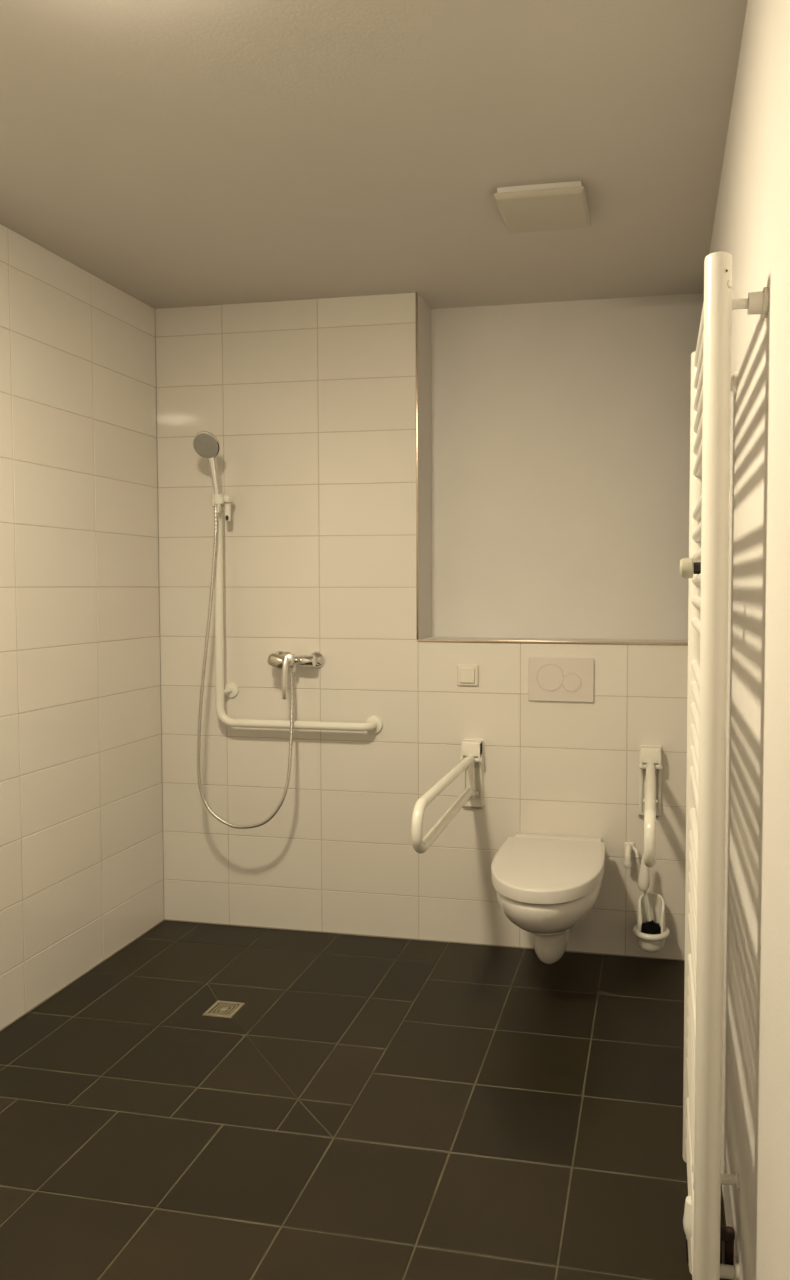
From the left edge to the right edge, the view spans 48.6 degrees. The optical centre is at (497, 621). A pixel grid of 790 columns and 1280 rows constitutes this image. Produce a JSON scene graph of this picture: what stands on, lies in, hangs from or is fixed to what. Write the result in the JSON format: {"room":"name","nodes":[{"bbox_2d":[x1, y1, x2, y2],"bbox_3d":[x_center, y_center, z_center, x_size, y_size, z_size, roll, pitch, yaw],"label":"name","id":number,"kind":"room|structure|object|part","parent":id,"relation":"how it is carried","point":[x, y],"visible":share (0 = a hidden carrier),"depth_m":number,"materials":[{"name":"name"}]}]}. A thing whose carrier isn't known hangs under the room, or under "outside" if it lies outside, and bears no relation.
{"room":"accessible bathroom","nodes":[
{"label":"accessible bathroom","id":0,"kind":"room"},
{"bbox_2d":[0,224,163,1028],"bbox_3d":[-1.708,0.059,1.830,0.007,2.508,3.500,1,2,11],"label":"wall","id":1,"kind":"structure","parent":0,"point":[81,824],"depth_m":3.02,"materials":[{"name":"white tile"}]},
{"bbox_2d":[0,919,164,1030],"bbox_3d":[-1.706,1.310,1.879,0.004,0.005,3.496,1,2,11],"label":"trim","id":2,"kind":"structure","parent":1,"relation":"attached to","point":[40,1003],"depth_m":3.05,"materials":[{"name":"grey plastic"}]},
{"bbox_2d":[0,920,725,1279],"bbox_3d":[-0.642,1.324,1.684,2.168,0.007,3.500,1,2,11],"label":"floor","id":3,"kind":"structure","parent":0,"point":[371,1108],"depth_m":2.29,"materials":[{"name":"tile"}]},
{"bbox_2d":[203,1000,244,1017],"bbox_3d":[-0.899,1.275,2.844,0.098,0.008,0.098,1,2,11],"label":"floor drain","id":4,"kind":"object","parent":3,"relation":"in","point":[225,1009],"visible":1,"depth_m":2.84,"materials":[{"name":"metal"}]},
{"bbox_2d":[0,0,747,308],"bbox_3d":[-0.620,-1.249,1.678,2.468,0.120,4.006,1,2,11],"label":"ceiling","id":5,"kind":"structure","parent":0,"point":[175,153],"depth_m":2.16,"materials":[{"name":"paint"}]},
{"bbox_2d":[494,181,590,232],"bbox_3d":[0.136,-1.206,2.524,0.254,0.035,0.254,1,2,11],"label":"ceiling vent","id":6,"kind":"object","parent":5,"relation":"in","point":[560,205],"visible":1,"depth_m":2.48,"materials":[{"name":"white paint"}]},
{"bbox_2d":[155,292,687,959],"bbox_3d":[-0.320,-0.004,3.353,2.168,2.508,0.007,1,2,11],"label":"wall","id":7,"kind":"structure","parent":0,"point":[309,405],"depth_m":3.40,"materials":[{"name":"white tile"}]},
{"bbox_2d":[267,651,324,698],"bbox_3d":[-0.805,0.203,3.373,0.220,0.181,0.150,1,2,11],"label":"shower mixer","id":8,"kind":"object","parent":7,"relation":"attached to","point":[282,660],"visible":1,"depth_m":3.33,"materials":[{"name":"silver metal"}]},
{"bbox_3d":[-0.814,0.205,3.326,0.056,0.181,0.052,1,2,11],"label":"lever","id":9,"kind":"part","parent":8,"relation":"part of","materials":[{"name":"silver metal"}]},
{"bbox_2d":[290,666,295,672],"bbox_3d":[-0.801,0.181,3.387,0.025,0.034,0.022,1,2,11],"label":"outlet","id":10,"kind":"object","parent":8,"relation":"attached to","point":[293,668],"depth_m":3.38,"materials":[{"name":"silver metal"}]},
{"bbox_2d":[211,493,382,733],"bbox_3d":[-0.799,-0.035,3.370,0.689,0.948,0.134,1,2,11],"label":"grab rail","id":11,"kind":"object","parent":7,"relation":"attached to","point":[373,724],"visible":0.93,"depth_m":3.41,"materials":[{"name":"white plastic"}]},
{"bbox_3d":[-1.060,-0.436,3.397,0.026,0.077,0.026,1,2,11],"label":"release lever","id":12,"kind":"part","parent":11,"relation":"part of","materials":[{"name":"white plastic"}]},
{"bbox_3d":[-1.088,0.277,3.467,0.022,0.019,0.062,1,3,24],"label":"support stem","id":13,"kind":"part","parent":11,"relation":"part of","materials":[{"name":"white plastic"}]},
{"bbox_2d":[193,431,293,828],"bbox_3d":[-0.977,0.031,3.318,0.376,1.510,0.142,0,2,1],"label":"shower","id":14,"kind":"object","parent":11,"relation":"hanging from","point":[206,445],"visible":0.94,"depth_m":3.32,"materials":[{"name":"silver metal"}]},
{"bbox_3d":[-1.112,-0.671,3.296,0.097,0.090,0.042,1,2,11],"label":"spray plate","id":15,"kind":"part","parent":14,"relation":"part of","materials":[{"name":"grey plastic"}]},
{"bbox_3d":[-1.093,-0.559,3.342,0.031,0.211,0.055,2,3,37],"label":"handle","id":16,"kind":"part","parent":14,"relation":"part of","materials":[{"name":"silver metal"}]},
{"bbox_2d":[415,292,418,639],"bbox_3d":[-0.310,-0.594,3.326,0.007,1.326,0.009,1,2,11],"label":"trim","id":17,"kind":"structure","parent":7,"relation":"attached to","point":[416,293],"depth_m":3.32,"materials":[{"name":"metal"}]},
{"bbox_2d":[165,919,684,960],"bbox_3d":[-0.323,1.248,3.401,2.168,0.005,0.004,1,2,11],"label":"trim","id":18,"kind":"structure","parent":7,"relation":"attached to","point":[165,919],"depth_m":3.41,"materials":[{"name":"grey plastic"}]},
{"bbox_2d":[411,739,483,853],"bbox_3d":[-0.166,0.600,2.932,0.084,0.268,0.816,1,2,11],"label":"support rail","id":19,"kind":"object","parent":7,"relation":"attached to","point":[471,764],"visible":1,"depth_m":3.04,"materials":[{"name":"white plastic"}]},
{"bbox_3d":[-0.093,0.581,3.327,0.080,0.262,0.011,1,2,11],"label":"wall plate","id":20,"kind":"part","parent":19,"relation":"part of","materials":[{"name":"white plastic"}]},
{"bbox_2d":[457,664,478,685],"bbox_3d":[-0.115,0.204,3.311,0.082,0.082,0.020,1,2,11],"label":"wall switch","id":21,"kind":"object","parent":7,"relation":"attached to","point":[467,674],"visible":1,"depth_m":3.30,"materials":[{"name":"white plastic"}]},
{"bbox_2d":[491,833,604,963],"bbox_3d":[0.174,1.001,2.982,0.379,0.378,0.627,1,2,11],"label":"toilet","id":22,"kind":"object","parent":7,"relation":"attached to","point":[545,885],"visible":1,"depth_m":2.82,"materials":[{"name":"white ceramic"}]},
{"bbox_3d":[0.167,0.837,2.933,0.379,0.048,0.542,1,2,11],"label":"lid","id":23,"kind":"part","parent":22,"relation":"part of","materials":[{"name":"white plastic"}]},
{"bbox_3d":[0.175,1.028,2.989,0.363,0.322,0.614,1,2,11],"label":"bowl","id":24,"kind":"part","parent":22,"relation":"part of","materials":[{"name":"white ceramic"}]},
{"bbox_2d":[417,639,687,645],"bbox_3d":[0.218,0.076,3.258,1.074,0.010,0.016,1,2,11],"label":"trim","id":25,"kind":"structure","parent":7,"relation":"attached to","point":[418,640],"depth_m":3.25,"materials":[{"name":"metal"}]},
{"bbox_2d":[528,657,593,701],"bbox_3d":[0.238,0.217,3.249,0.246,0.164,0.014,1,2,11],"label":"flush plate","id":26,"kind":"object","parent":7,"relation":"attached to","point":[549,679],"visible":1,"depth_m":3.24,"materials":[{"name":"beige plastic"}]},
{"bbox_2d":[624,842,639,867],"bbox_3d":[0.496,0.863,3.201,0.058,0.080,0.067,1,2,11],"label":"toilet paper holder","id":27,"kind":"object","parent":7,"relation":"attached to","point":[629,847],"visible":1,"depth_m":3.19,"materials":[{"name":"white plastic"}]},
{"bbox_2d":[639,745,661,866],"bbox_3d":[0.493,0.606,2.809,0.084,0.268,0.816,1,2,11],"label":"support rail","id":28,"kind":"object","parent":7,"relation":"attached to","point":[650,765],"visible":1,"depth_m":3.00,"materials":[{"name":"white plastic"}]},
{"bbox_3d":[0.493,0.606,2.794,0.033,0.170,0.786,0,2,10],"label":"rail","id":29,"kind":"part","parent":28,"relation":"part of","materials":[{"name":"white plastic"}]},
{"bbox_3d":[0.566,0.586,3.205,0.080,0.262,0.011,1,2,11],"label":"wall plate","id":30,"kind":"part","parent":28,"relation":"part of","materials":[{"name":"white plastic"}]},
{"bbox_2d":[632,892,669,952],"bbox_3d":[0.560,1.096,3.157,0.134,0.195,0.149,1,2,11],"label":"toilet brush holder","id":31,"kind":"object","parent":7,"relation":"attached to","point":[652,943],"visible":0.86,"depth_m":3.13,"materials":[{"name":"white plastic"}]},
{"bbox_2d":[632,924,669,952],"bbox_3d":[0.558,1.155,3.152,0.134,0.078,0.134,1,2,11],"label":"cup","id":32,"kind":"object","parent":31,"relation":"on","point":[652,943],"depth_m":3.11,"materials":[{"name":"white plastic"}]},
{"bbox_2d":[637,854,665,933],"bbox_3d":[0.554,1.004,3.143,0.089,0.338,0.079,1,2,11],"label":"toilet brush","id":33,"kind":"object","parent":31,"relation":"in","point":[650,927],"visible":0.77,"depth_m":3.12,"materials":[{"name":"white plastic"}]},
{"bbox_3d":[0.528,0.904,3.130,0.043,0.137,0.043,1,2,11],"label":"handle","id":34,"kind":"part","parent":33,"relation":"part of","materials":[{"name":"white plastic"}]},
{"bbox_3d":[0.544,1.036,3.140,0.039,0.152,0.012,-1,2,-14],"label":"stem","id":35,"kind":"part","parent":33,"relation":"part of","materials":[{"name":"white plastic"}]},
{"bbox_2d":[155,293,703,887],"bbox_3d":[-0.287,-0.011,3.529,2.468,2.608,0.350,1,2,11],"label":"wall niche","id":36,"kind":"object","parent":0,"point":[554,437],"visible":0.29,"depth_m":3.43,"materials":[{"name":"white paint"}]},
{"bbox_2d":[709,0,789,1279],"bbox_3d":[0.500,0.078,1.423,0.150,2.608,3.506,1,2,11],"label":"wall","id":37,"kind":"structure","parent":0,"point":[752,218],"depth_m":1.36,"materials":[{"name":"white paint"}]},
{"bbox_2d":[680,252,768,1279],"bbox_3d":[0.394,0.382,1.605,0.120,1.887,0.587,1,2,11],"label":"towel radiator","id":38,"kind":"object","parent":37,"relation":"attached to","point":[706,568],"visible":1,"depth_m":1.33,"materials":[{"name":"white metal"}]},
{"bbox_3d":[0.355,-0.099,1.593,0.039,0.038,0.038,1,2,11],"label":"clip knob","id":39,"kind":"part","parent":38,"relation":"part of","materials":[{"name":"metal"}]}
]}

